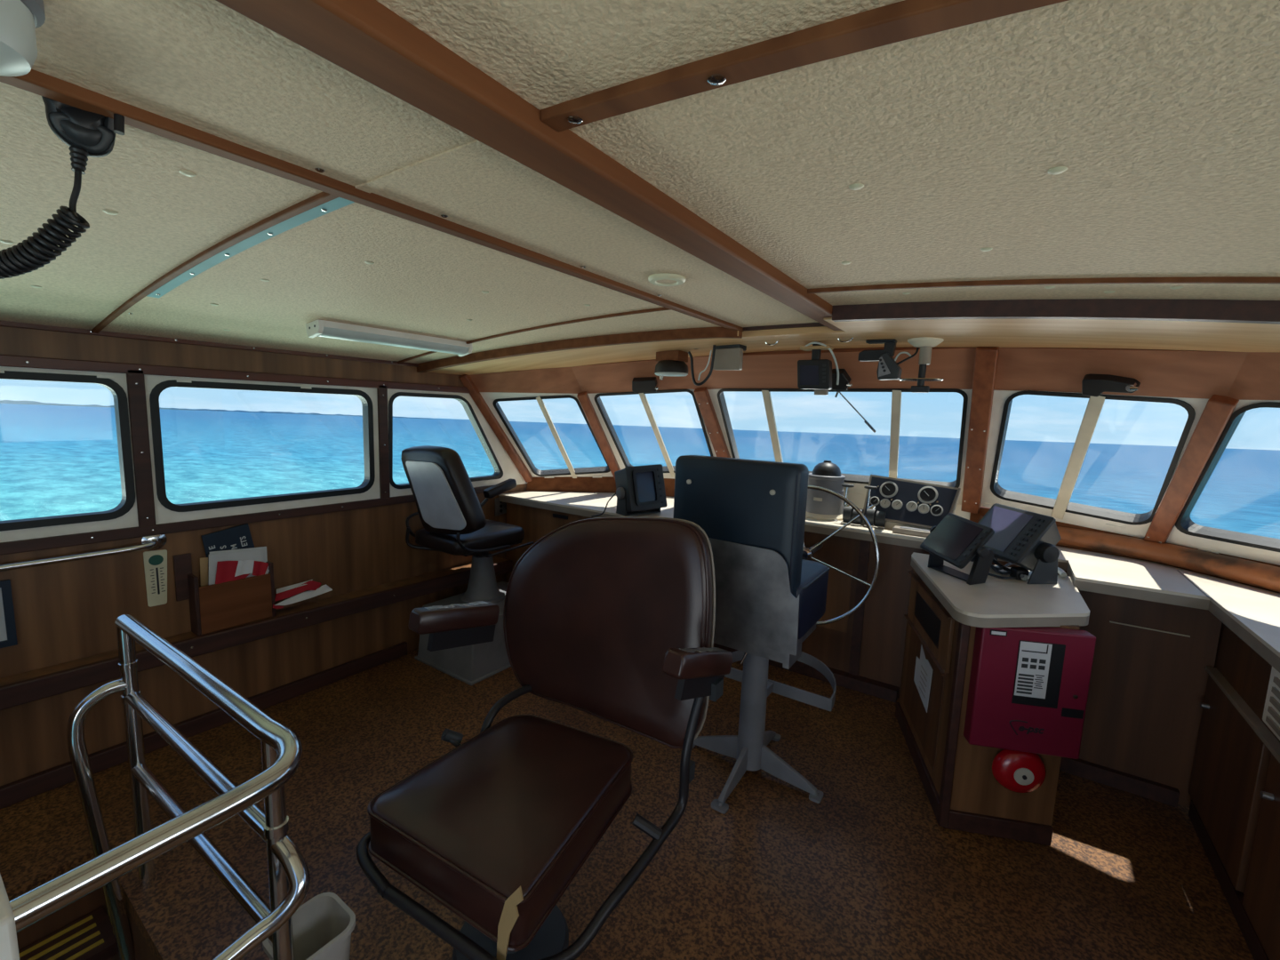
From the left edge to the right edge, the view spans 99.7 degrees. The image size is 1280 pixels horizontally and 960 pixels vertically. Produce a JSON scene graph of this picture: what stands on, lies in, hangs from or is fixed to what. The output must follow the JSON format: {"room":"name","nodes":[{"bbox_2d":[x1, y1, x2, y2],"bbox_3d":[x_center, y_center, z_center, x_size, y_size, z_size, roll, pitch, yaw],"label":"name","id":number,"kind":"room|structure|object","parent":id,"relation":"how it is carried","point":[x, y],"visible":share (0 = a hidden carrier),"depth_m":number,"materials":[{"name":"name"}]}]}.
{"room":"control cabin","nodes":[
{"label":"control cabin","id":0,"kind":"room"},
{"bbox_2d":[0,326,528,786],"bbox_3d":[-2.001,0.275,2.346,0.060,1.735,4.250,7,9,34],"label":"wall","id":1,"kind":"structure","parent":0,"point":[67,612],"depth_m":2.35,"materials":[{"name":"brown wood"}]},
{"bbox_2d":[0,579,17,647],"bbox_3d":[-2.395,0.496,1.734,0.016,0.241,0.504,7,9,34],"label":"picture frame","id":2,"kind":"object","parent":1,"relation":"attached to","point":[8,636],"visible":1,"depth_m":1.93,"materials":[{"name":"black wood"}]},
{"bbox_2d":[0,366,166,571],"bbox_3d":[-2.365,-0.016,1.686,0.128,0.729,1.344,7,9,34],"label":"window","id":3,"kind":"structure","parent":1,"relation":"in","point":[124,515],"depth_m":2.08,"materials":[{"name":"black rubber"}]},
{"bbox_2d":[126,369,156,527],"bbox_3d":[-2.021,-0.117,2.187,0.028,0.650,0.052,7,9,34],"label":"trim","id":4,"kind":"structure","parent":1,"relation":"attached to","point":[136,390],"depth_m":2.18,"materials":[{"name":"wood"}]},
{"bbox_2d":[143,549,167,606],"bbox_3d":[-2.028,0.411,2.268,0.008,0.237,0.076,7,9,34],"label":"thermometer","id":5,"kind":"object","parent":1,"relation":"attached to","point":[155,561],"visible":1,"depth_m":2.26,"materials":[{"name":"beige plastic"}]},
{"bbox_2d":[0,641,407,808],"bbox_3d":[-2.303,1.148,1.973,0.030,0.075,3.150,7,9,34],"label":"baseboard","id":6,"kind":"structure","parent":1,"relation":"attached to","point":[31,786],"depth_m":2.40,"materials":[{"name":"brown wood"}]},
{"bbox_2d":[0,320,418,367],"bbox_3d":[-2.194,-0.542,1.847,0.018,0.028,3.350,7,9,34],"label":"trim","id":7,"kind":"structure","parent":1,"relation":"attached to","point":[7,324],"depth_m":2.26,"materials":[{"name":"brown wood"}]},
{"bbox_2d":[0,354,470,393],"bbox_3d":[-2.111,-0.425,1.991,0.018,0.039,3.660,7,9,34],"label":"trim","id":8,"kind":"structure","parent":1,"relation":"attached to","point":[5,360],"depth_m":2.32,"materials":[{"name":"brown wood"}]},
{"bbox_2d":[0,485,493,555],"bbox_3d":[-2.062,0.215,2.175,0.020,0.043,3.910,7,9,34],"label":"trim","id":9,"kind":"structure","parent":1,"relation":"attached to","point":[7,548],"depth_m":2.32,"materials":[{"name":"wood"}]},
{"bbox_2d":[0,556,512,710],"bbox_3d":[-2.031,0.727,2.169,0.177,0.109,3.850,7,9,34],"label":"wall shelf","id":10,"kind":"object","parent":1,"relation":"attached to","point":[20,689],"visible":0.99,"depth_m":2.43,"materials":[{"name":"brown wood"}]},
{"bbox_2d":[172,552,275,635],"bbox_3d":[-1.869,0.487,2.444,0.085,0.352,0.345,7,9,34],"label":"holder","id":11,"kind":"object","parent":10,"relation":"on","point":[212,608],"visible":0.96,"depth_m":2.40,"materials":[{"name":"brown wood"}]},
{"bbox_2d":[200,557,207,586],"bbox_3d":[-1.920,0.408,2.378,0.003,0.136,0.033,7,9,34],"label":"card","id":12,"kind":"object","parent":11,"relation":"in","point":[204,562],"visible":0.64,"depth_m":2.38,"materials":[{"name":"beige paper"}]},
{"bbox_2d":[200,523,254,567],"bbox_3d":[-1.863,0.363,2.472,0.009,0.315,0.223,7,9,34],"label":"folder","id":13,"kind":"object","parent":11,"relation":"in","point":[239,537],"visible":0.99,"depth_m":2.45,"materials":[{"name":"blue paper"}]},
{"bbox_2d":[208,549,263,585],"bbox_3d":[-1.838,0.400,2.460,0.004,0.163,0.217,7,9,34],"label":"paper stack","id":14,"kind":"object","parent":11,"relation":"in","point":[257,555],"visible":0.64,"depth_m":2.44,"materials":[{"name":"white paper"}]},
{"bbox_2d":[209,546,267,562],"bbox_3d":[-1.839,0.397,2.475,0.004,0.179,0.229,7,9,34],"label":"paper stack","id":15,"kind":"object","parent":11,"relation":"in","point":[265,556],"visible":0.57,"depth_m":2.50,"materials":[{"name":"white paper"}]},
{"bbox_2d":[215,560,269,583],"bbox_3d":[-1.810,0.406,2.471,0.020,0.106,0.232,7,9,34],"label":"flag","id":16,"kind":"object","parent":11,"relation":"in","point":[227,571],"visible":1,"depth_m":2.45,"materials":[{"name":"red fabric"}]},
{"bbox_2d":[272,579,332,608],"bbox_3d":[-1.685,0.559,2.691,0.097,0.086,0.296,7,9,34],"label":"flag","id":17,"kind":"object","parent":10,"relation":"on","point":[313,588],"visible":1,"depth_m":2.69,"materials":[{"name":"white fabric"}]},
{"bbox_2d":[144,374,380,524],"bbox_3d":[-1.754,-0.158,2.626,0.062,0.640,1.028,7,9,34],"label":"window","id":18,"kind":"structure","parent":1,"relation":"in","point":[166,511],"depth_m":2.52,"materials":[{"name":"black rubber"}]},
{"bbox_2d":[376,385,390,498],"bbox_3d":[-1.441,-0.203,3.032,0.028,0.650,0.052,7,9,34],"label":"trim","id":19,"kind":"structure","parent":1,"relation":"attached to","point":[381,392],"depth_m":3.02,"materials":[{"name":"wood"}]},
{"bbox_2d":[387,388,527,496],"bbox_3d":[-1.144,-0.248,3.515,0.061,0.640,1.136,7,9,34],"label":"window","id":20,"kind":"structure","parent":1,"relation":"in","point":[504,468],"depth_m":3.56,"materials":[{"name":"black rubber"}]},
{"bbox_2d":[459,374,532,482],"bbox_3d":[-0.966,-0.334,3.689,0.080,0.755,0.616,7,9,34],"label":"trim","id":21,"kind":"structure","parent":1,"relation":"attached to","point":[466,380],"depth_m":3.65,"materials":[{"name":"brown wood"}]},
{"bbox_2d":[494,497,506,516],"bbox_3d":[-0.976,0.183,3.787,0.010,0.132,0.105,7,9,34],"label":"outlet","id":22,"kind":"object","parent":1,"relation":"attached to","point":[500,507],"visible":0.98,"depth_m":3.77,"materials":[{"name":"plastic"}]},
{"bbox_2d":[397,307,671,363],"bbox_3d":[-0.625,-0.659,2.541,1.812,0.181,0.014,7,9,34],"label":"trim","id":23,"kind":"structure","parent":1,"relation":"attached to","point":[657,308],"depth_m":2.36,"materials":[{"name":"brown wood"}]},
{"bbox_2d":[0,642,1254,959],"bbox_3d":[-0.118,1.335,1.587,4.300,0.050,4.950,7,9,34],"label":"floor","id":24,"kind":"structure","parent":0,"point":[868,870],"depth_m":1.86,"materials":[{"name":"brown carpet"}]},
{"bbox_2d":[0,873,19,959],"bbox_3d":[-1.051,0.966,0.432,0.255,0.905,0.762,7,9,34],"label":"trim","id":25,"kind":"structure","parent":24,"relation":"on","point":[9,948],"depth_m":0.62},
{"bbox_2d":[16,887,155,959],"bbox_3d":[-1.639,2.100,1.103,1.260,1.450,1.170,7,9,34],"label":"trim","id":26,"kind":"structure","parent":24,"relation":"attached to","point":[87,904],"depth_m":1.71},
{"bbox_2d":[18,905,118,959],"bbox_3d":[-1.769,2.028,1.185,0.860,1.043,1.090,7,9,34],"label":"stair","id":27,"kind":"structure","parent":26,"relation":"attached to","point":[90,937],"depth_m":1.68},
{"bbox_2d":[8,614,310,959],"bbox_3d":[-1.271,1.026,1.066,1.125,1.117,0.757,7,9,34],"label":"stair handrail","id":28,"kind":"object","parent":24,"relation":"attached to","point":[289,877],"visible":1,"depth_m":1.13,"materials":[{"name":"metal"}]},
{"bbox_2d":[262,892,355,959],"bbox_3d":[-0.763,1.178,1.259,0.154,0.298,0.158,7,9,34],"label":"waste bin","id":29,"kind":"object","parent":24,"relation":"on","point":[323,926],"visible":0.8,"depth_m":1.30,"materials":[{"name":"white plastic"}]},
{"bbox_2d":[414,581,511,685],"bbox_3d":[-0.929,0.899,3.326,0.520,0.325,0.685,7,9,34],"label":"platform","id":30,"kind":"object","parent":24,"relation":"on","point":[472,664],"visible":0.47,"depth_m":3.06,"materials":[{"name":"grey paint"}]},
{"bbox_2d":[400,445,533,603],"bbox_3d":[-0.991,0.270,3.154,0.639,0.960,0.643,7,9,34],"label":"chair","id":31,"kind":"object","parent":30,"relation":"on","point":[450,511],"visible":0.98,"depth_m":2.94,"materials":[{"name":"black leather"}]},
{"bbox_2d":[356,516,732,959],"bbox_3d":[-0.288,0.718,1.571,0.871,1.165,0.910,7,9,34],"label":"chair","id":32,"kind":"object","parent":24,"relation":"on","point":[609,619],"visible":1,"depth_m":1.56,"materials":[{"name":"brown leather"}]},
{"bbox_2d":[506,502,592,582],"bbox_3d":[-0.342,0.631,3.498,1.395,0.843,0.185,7,9,34],"label":"base cabinet","id":33,"kind":"object","parent":24,"relation":"on","point":[536,523],"visible":0.08,"depth_m":3.67,"materials":[{"name":"brown wood"}]},
{"bbox_2d":[673,455,836,813],"bbox_3d":[0.563,0.562,2.336,0.614,1.341,0.872,7,9,34],"label":"chair","id":34,"kind":"object","parent":24,"relation":"on","point":[770,599],"visible":0.81,"depth_m":1.95,"materials":[{"name":"grey paint"}]},
{"bbox_2d":[713,531,1059,703],"bbox_3d":[1.304,0.736,3.114,1.710,0.843,0.376,7,9,34],"label":"base cabinet","id":35,"kind":"object","parent":24,"relation":"on","point":[863,651],"visible":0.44,"depth_m":3.00,"materials":[{"name":"brown wood"}]},
{"bbox_2d":[802,485,879,624],"bbox_3d":[0.944,0.390,2.977,0.742,0.737,0.328,7,9,34],"label":"steering wheel","id":36,"kind":"object","parent":35,"relation":"attached to","point":[807,552],"visible":0.56,"depth_m":2.76,"materials":[{"name":"metal"}]},
{"bbox_2d":[499,491,1279,672],"bbox_3d":[0.501,0.350,2.367,4.052,0.051,2.595,7,9,34],"label":"countertop","id":37,"kind":"structure","parent":35,"relation":"on","point":[1252,613],"depth_m":2.19,"materials":[{"name":"beige laminate"}]},
{"bbox_2d":[591,464,667,517],"bbox_3d":[-0.040,0.058,3.156,0.277,0.296,0.457,7,9,34],"label":"display","id":38,"kind":"object","parent":37,"relation":"on","point":[640,490],"visible":1,"depth_m":3.15,"materials":[{"name":"grey plastic"}]},
{"bbox_2d":[632,468,660,505],"bbox_3d":[0.035,0.039,3.144,0.173,0.212,0.059,-3,9,-34],"label":"screen","id":39,"kind":"object","parent":38,"relation":"attached to","point":[645,482],"depth_m":3.15,"materials":[{"name":"black plastic"}]},
{"bbox_2d":[805,460,845,520],"bbox_3d":[1.139,0.052,3.314,0.270,0.347,0.270,7,9,34],"label":"compass","id":40,"kind":"object","parent":37,"relation":"on","point":[820,505],"visible":0.84,"depth_m":3.23,"materials":[{"name":"grey paint"}]},
{"bbox_2d":[840,483,863,526],"bbox_3d":[1.222,0.141,3.118,0.138,0.226,0.100,7,9,34],"label":"lever","id":41,"kind":"object","parent":37,"relation":"on","point":[849,513],"visible":0.83,"depth_m":3.10,"materials":[{"name":"metal"}]},
{"bbox_2d":[864,485,886,528],"bbox_3d":[1.331,0.152,3.063,0.137,0.226,0.100,7,9,34],"label":"lever","id":42,"kind":"object","parent":37,"relation":"on","point":[880,516],"visible":0.8,"depth_m":3.04,"materials":[{"name":"metal"}]},
{"bbox_2d":[862,474,960,529],"bbox_3d":[1.493,0.137,2.989,0.473,0.285,0.200,7,9,34],"label":"panel","id":43,"kind":"object","parent":37,"relation":"on","point":[908,503],"visible":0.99,"depth_m":2.96,"materials":[{"name":"black plastic"}]},
{"bbox_2d":[892,525,930,537],"bbox_3d":[1.458,0.275,2.891,0.185,0.033,0.070,7,9,34],"label":"tray","id":44,"kind":"object","parent":37,"relation":"on","point":[903,530],"visible":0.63,"depth_m":2.87,"materials":[{"name":"white plastic"}]},
{"bbox_2d":[920,512,994,584],"bbox_3d":[1.323,0.281,2.263,0.279,0.246,0.308,7,9,34],"label":"display","id":45,"kind":"object","parent":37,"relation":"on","point":[956,540],"visible":1,"depth_m":2.21,"materials":[{"name":"black plastic"}]},
{"bbox_2d":[988,558,1029,580],"bbox_3d":[1.627,0.378,2.374,0.223,0.044,0.515,7,9,34],"label":"cable bundle","id":46,"kind":"object","parent":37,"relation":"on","point":[1015,572],"visible":0.72,"depth_m":2.25,"materials":[{"name":"black plastic"}]},
{"bbox_2d":[970,503,1061,583],"bbox_3d":[1.606,0.263,2.344,0.350,0.279,0.369,7,9,34],"label":"display","id":47,"kind":"object","parent":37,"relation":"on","point":[1024,539],"visible":0.79,"depth_m":2.22,"materials":[{"name":"grey plastic"}]},
{"bbox_2d":[1021,567,1067,580],"bbox_3d":[1.720,0.399,2.299,0.165,0.024,0.280,7,9,34],"label":"cable","id":48,"kind":"object","parent":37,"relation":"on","point":[1060,572],"visible":0.36,"depth_m":2.29,"materials":[{"name":"grey plastic"}]},
{"bbox_2d":[895,552,1095,845],"bbox_3d":[1.365,0.845,2.208,0.648,0.858,0.818,7,9,34],"label":"base cabinet","id":49,"kind":"object","parent":24,"relation":"on","point":[945,612],"depth_m":1.94,"materials":[{"name":"brown wood"}]},
{"bbox_2d":[913,645,933,712],"bbox_3d":[1.238,0.855,2.362,0.087,0.230,0.235,7,9,34],"label":"notice","id":50,"kind":"object","parent":49,"relation":"attached to","point":[924,669],"visible":0.99,"depth_m":2.35,"materials":[{"name":"white paper"}]},
{"bbox_2d":[911,552,1089,617],"bbox_3d":[1.377,0.426,2.151,0.627,0.012,0.808,7,9,34],"label":"countertop","id":51,"kind":"structure","parent":49,"relation":"on","point":[996,597],"depth_m":2.03,"materials":[{"name":"beige laminate"}]},
{"bbox_2d":[992,749,1046,792],"bbox_3d":[1.343,1.031,1.914,0.158,0.170,0.089,7,9,34],"label":"bell","id":52,"kind":"object","parent":49,"relation":"attached to","point":[1018,772],"visible":0.95,"depth_m":1.89,"materials":[{"name":"red metal"}]},
{"bbox_2d":[1059,574,1221,807],"bbox_3d":[2.080,0.863,2.314,0.455,0.843,0.256,7,9,34],"label":"base cabinet","id":53,"kind":"object","parent":24,"relation":"on","point":[1148,681],"visible":0.69,"depth_m":2.21,"materials":[{"name":"brown wood"}]},
{"bbox_2d":[1188,622,1279,959],"bbox_3d":[1.814,0.994,1.196,0.456,0.843,2.044,7,9,34],"label":"base cabinet","id":54,"kind":"object","parent":24,"relation":"on","point":[1234,791],"visible":0.99,"depth_m":1.74,"materials":[{"name":"brown laminate"}]},
{"bbox_2d":[1262,666,1279,740],"bbox_3d":[1.766,0.641,1.439,0.050,0.180,0.350,7,9,34],"label":"grille","id":55,"kind":"object","parent":54,"relation":"attached to","point":[1271,713],"visible":0.8,"depth_m":1.54,"materials":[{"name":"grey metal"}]},
{"bbox_2d":[0,0,1279,363],"bbox_3d":[-0.368,-0.469,0.935,4.220,0.228,4.000,7,9,34],"label":"ceiling","id":56,"kind":"structure","parent":0,"point":[1071,139],"depth_m":0.85,"materials":[{"name":"beige plastic"}]},
{"bbox_2d":[0,0,45,76],"bbox_3d":[-0.671,-0.451,0.512,0.148,0.086,0.148,7,9,34],"label":"dome light","id":57,"kind":"object","parent":56,"relation":"attached to","point":[20,20],"visible":1,"depth_m":0.54,"materials":[{"name":"grey paint"}]},
{"bbox_2d":[0,96,124,279],"bbox_3d":[-0.840,-0.407,0.747,0.194,0.260,0.174,7,9,34],"label":"microphone","id":58,"kind":"object","parent":56,"relation":"hanging from","point":[86,133],"visible":0.99,"depth_m":0.74,"materials":[{"name":"black plastic"}]},
{"bbox_2d":[91,191,354,333],"bbox_3d":[-1.309,-0.557,1.544,1.812,0.181,0.051,7,9,34],"label":"trim","id":59,"kind":"structure","parent":56,"relation":"attached to","point":[319,204],"depth_m":1.31,"materials":[{"name":"brown wood"}]},
{"bbox_2d":[305,319,472,356],"bbox_3d":[-1.097,-0.634,2.453,0.107,0.067,0.741,7,9,34],"label":"strip light","id":60,"kind":"object","parent":56,"relation":"attached to","point":[316,328],"visible":0.96,"depth_m":2.36,"materials":[{"name":"white plastic"}]},
{"bbox_2d":[316,327,468,354],"bbox_3d":[-1.097,-0.624,2.455,0.091,0.036,0.700,7,9,34],"label":"diffuser","id":61,"kind":"object","parent":60,"relation":"attached to","point":[359,334],"depth_m":2.39,"materials":[{"name":"white plastic"}]},
{"bbox_2d":[355,139,493,192],"bbox_3d":[-0.356,-0.528,0.904,0.402,0.005,0.028,7,9,34],"label":"trim","id":62,"kind":"structure","parent":56,"relation":"attached to","point":[474,148],"depth_m":0.90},
{"bbox_2d":[648,272,685,286],"bbox_3d":[0.080,-0.598,1.613,0.112,0.015,0.112,7,9,34],"label":"ceiling light","id":63,"kind":"object","parent":56,"relation":"attached to","point":[664,279],"visible":1,"depth_m":1.59,"materials":[{"name":"beige plastic"}]},
{"bbox_2d":[656,280,677,283],"bbox_3d":[0.080,-0.598,1.613,0.066,0.010,0.066,7,9,34],"label":"grille","id":64,"kind":"object","parent":63,"relation":"attached to","point":[657,281],"depth_m":1.62,"materials":[{"name":"white plastic"}]},
{"bbox_2d":[540,0,1069,131],"bbox_3d":[0.598,-0.331,0.289,1.720,0.183,0.087,7,9,34],"label":"ceiling beam","id":65,"kind":"structure","parent":56,"relation":"attached to","point":[905,20],"depth_m":0.55,"materials":[{"name":"brown wood"}]},
{"bbox_2d":[807,276,1279,293],"bbox_3d":[1.244,-0.428,1.229,1.720,0.181,0.067,7,9,34],"label":"trim","id":66,"kind":"structure","parent":56,"relation":"attached to","point":[1194,279],"depth_m":1.34,"materials":[{"name":"brown wood"}]},
{"bbox_2d":[832,298,1279,324],"bbox_3d":[1.397,-0.432,1.456,1.720,0.219,0.040,7,9,34],"label":"trim","id":67,"kind":"structure","parent":56,"relation":"attached to","point":[1151,309],"depth_m":1.54,"materials":[{"name":"brown wood"}]},
{"bbox_2d":[469,347,1279,399],"bbox_3d":[0.792,-0.538,2.640,4.117,0.275,0.820,7,9,34],"label":"wall","id":68,"kind":"structure","parent":0,"point":[1160,372],"depth_m":2.47,"materials":[{"name":"brown wood"}]},
{"bbox_2d":[0,68,743,331],"bbox_3d":[-0.573,-0.538,0.953,0.065,0.026,3.710,7,9,34],"label":"trim","id":69,"kind":"structure","parent":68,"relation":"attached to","point":[36,82],"depth_m":0.92,"materials":[{"name":"brown wood"}]},
{"bbox_2d":[215,0,842,330],"bbox_3d":[-0.211,-0.485,0.711,0.115,0.044,3.710,7,9,34],"label":"ceiling beam","id":70,"kind":"structure","parent":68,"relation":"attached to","point":[366,39],"depth_m":0.68,"materials":[{"name":"brown wood"}]},
{"bbox_2d":[480,392,613,478],"bbox_3d":[-0.610,-0.302,3.787,0.573,0.659,0.926,7,9,34],"label":"window","id":71,"kind":"structure","parent":68,"relation":"in","point":[492,399],"depth_m":3.73,"materials":[{"name":"black metal"}]},
{"bbox_2d":[416,327,742,372],"bbox_3d":[-0.418,-0.669,2.820,1.840,0.217,0.449,7,9,34],"label":"trim","id":72,"kind":"structure","parent":68,"relation":"attached to","point":[701,332],"depth_m":2.71,"materials":[{"name":"brown wood"}]},
{"bbox_2d":[632,376,658,393],"bbox_3d":[0.046,-0.598,3.410,0.190,0.104,0.160,7,9,34],"label":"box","id":73,"kind":"object","parent":68,"relation":"attached to","point":[647,384],"visible":0.94,"depth_m":3.38,"materials":[{"name":"black plastic"}]},
{"bbox_2d":[654,350,687,379],"bbox_3d":[0.175,-0.635,3.004,0.194,0.155,0.170,7,9,34],"label":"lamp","id":74,"kind":"object","parent":68,"relation":"attached to","point":[671,363],"visible":0.97,"depth_m":2.94,"materials":[{"name":"plastic"}]},
{"bbox_2d":[688,344,746,385],"bbox_3d":[0.377,-0.623,2.828,0.343,0.262,0.144,7,9,34],"label":"radio","id":75,"kind":"object","parent":68,"relation":"attached to","point":[726,357],"visible":0.81,"depth_m":2.76,"materials":[{"name":"grey plastic"}]},
{"bbox_2d":[765,340,778,345],"bbox_3d":[0.631,-0.658,2.591,0.068,0.023,0.008,7,9,34],"label":"pad eye","id":76,"kind":"object","parent":68,"relation":"attached to","point":[776,342],"visible":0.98,"depth_m":2.59,"materials":[{"name":"metal"}]},
{"bbox_2d":[742,322,824,330],"bbox_3d":[0.638,-0.673,2.354,0.400,0.024,0.022,7,9,34],"label":"trim","id":77,"kind":"structure","parent":68,"relation":"attached to","point":[809,324],"depth_m":2.35,"materials":[{"name":"brown wood"}]},
{"bbox_2d":[797,341,839,395],"bbox_3d":[0.850,-0.533,2.581,0.190,0.249,0.080,7,9,34],"label":"display","id":78,"kind":"object","parent":68,"relation":"hanging from","point":[815,373],"visible":1,"depth_m":2.56,"materials":[{"name":"black plastic"}]},
{"bbox_2d":[837,337,853,342],"bbox_3d":[0.911,-0.622,2.395,0.068,0.023,0.008,7,9,34],"label":"pad eye","id":79,"kind":"object","parent":68,"relation":"attached to","point":[851,339],"visible":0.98,"depth_m":2.39,"materials":[{"name":"metal"}]},
{"bbox_2d":[427,317,1279,375],"bbox_3d":[0.671,-0.581,2.456,4.060,0.195,0.990,7,9,34],"label":"trim","id":80,"kind":"structure","parent":68,"relation":"attached to","point":[1083,333],"depth_m":2.07,"materials":[{"name":"brown wood"}]},
{"bbox_2d":[832,368,875,432],"bbox_3d":[1.159,-0.424,2.927,0.186,0.330,0.358,7,9,34],"label":"windscreen wiper","id":81,"kind":"object","parent":68,"relation":"attached to","point":[844,382],"visible":0.81,"depth_m":2.82,"materials":[{"name":"black plastic"}]},
{"bbox_2d":[857,338,919,380],"bbox_3d":[1.097,-0.537,2.396,0.242,0.182,0.076,7,9,34],"label":"radio","id":82,"kind":"object","parent":68,"relation":"attached to","point":[888,369],"visible":0.91,"depth_m":2.38,"materials":[{"name":"black plastic"}]},
{"bbox_2d":[899,336,943,392],"bbox_3d":[1.209,-0.487,2.310,0.171,0.224,0.136,7,9,34],"label":"lamp","id":83,"kind":"object","parent":68,"relation":"attached to","point":[925,344],"depth_m":2.29,"materials":[{"name":"white metal"}]},
{"bbox_2d":[1081,373,1140,396],"bbox_3d":[1.873,-0.383,2.146,0.183,0.102,0.115,7,9,34],"label":"windscreen wiper","id":84,"kind":"object","parent":68,"relation":"attached to","point":[1092,385],"visible":0.97,"depth_m":2.14,"materials":[{"name":"black plastic"}]},
{"bbox_2d":[1166,400,1279,565],"bbox_3d":[2.349,0.027,1.881,0.587,0.658,1.043,7,9,34],"label":"window","id":85,"kind":"structure","parent":68,"relation":"in","point":[1185,532],"depth_m":2.17,"materials":[{"name":"black rubber"}]},
{"bbox_2d":[526,476,1279,593],"bbox_3d":[1.045,0.609,3.216,4.035,1.022,0.820,7,9,34],"label":"wall","id":86,"kind":"structure","parent":0,"point":[539,484],"depth_m":3.97,"materials":[{"name":"brown wood"}]},
{"bbox_2d":[576,391,620,479],"bbox_3d":[-0.266,-0.287,3.782,0.087,0.649,0.522,7,9,34],"label":"trim","id":87,"kind":"structure","parent":86,"relation":"attached to","point":[583,397],"depth_m":3.71,"materials":[{"name":"brown wood"}]},
{"bbox_2d":[587,389,716,478],"bbox_3d":[0.143,-0.315,3.722,0.798,0.667,0.795,7,9,34],"label":"window","id":88,"kind":"structure","parent":86,"relation":"in","point":[668,470],"depth_m":3.68,"materials":[{"name":"black metal"}]},
{"bbox_2d":[693,387,730,457],"bbox_3d":[0.518,-0.268,3.588,0.115,0.674,0.550,7,9,34],"label":"trim","id":89,"kind":"structure","parent":86,"relation":"attached to","point":[702,396],"depth_m":3.47,"materials":[{"name":"brown wood"}]},
{"bbox_2d":[707,388,972,504],"bbox_3d":[1.141,-0.233,3.206,1.492,0.658,0.551,7,9,34],"label":"window","id":90,"kind":"structure","parent":86,"relation":"in","point":[716,396],"depth_m":3.10,"materials":[{"name":"beige metal"}]},
{"bbox_2d":[843,492,970,519],"bbox_3d":[1.254,0.580,3.508,1.448,1.022,0.100,7,9,34],"label":"trim","id":91,"kind":"structure","parent":86,"relation":"attached to","point":[858,500],"depth_m":3.36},
{"bbox_2d":[960,346,999,513],"bbox_3d":[1.695,-0.210,2.706,0.110,0.852,0.699,7,9,34],"label":"trim","id":92,"kind":"structure","parent":86,"relation":"attached to","point":[986,357],"depth_m":2.62,"materials":[{"name":"brown wood"}]},
{"bbox_2d":[980,389,1208,538],"bbox_3d":[2.010,-0.087,2.506,0.778,0.699,0.760,7,9,34],"label":"window","id":93,"kind":"structure","parent":86,"relation":"in","point":[1060,508],"depth_m":2.54,"materials":[{"name":"beige metal"}]},
{"bbox_2d":[977,515,1279,591],"bbox_3d":[2.184,0.335,2.336,1.261,0.096,0.807,7,9,34],"label":"trim","id":94,"kind":"structure","parent":86,"relation":"attached to","point":[1251,572],"depth_m":2.35,"materials":[{"name":"brown wood"}]},
{"bbox_2d":[1143,394,1239,543],"bbox_3d":[2.231,0.002,2.212,0.105,0.683,0.614,7,9,34],"label":"trim","id":95,"kind":"structure","parent":86,"relation":"attached to","point":[1218,410],"depth_m":2.13,"materials":[{"name":"brown wood"}]},
{"label":"outside","id":96,"kind":"structure","parent":0,"visible":0},
{"bbox_2d":[0,403,1279,539],"bbox_3d":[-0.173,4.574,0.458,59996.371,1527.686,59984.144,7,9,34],"label":"sea","id":97,"kind":"structure","parent":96,"point":[55,460],"depth_m":75.26,"materials":[{"name":"blue liquid"}]},
{"bbox_2d":[0,400,192,410],"bbox_3d":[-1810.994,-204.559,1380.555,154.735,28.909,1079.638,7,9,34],"label":"island","id":98,"kind":"object","parent":97,"relation":"on","point":[2,401],"visible":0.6,"depth_m":1541.91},
{"bbox_2d":[159,407,433,419],"bbox_3d":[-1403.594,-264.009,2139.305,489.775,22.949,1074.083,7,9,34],"label":"island","id":99,"kind":"object","parent":97,"relation":"on","point":[288,412],"visible":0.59,"depth_m":2157.00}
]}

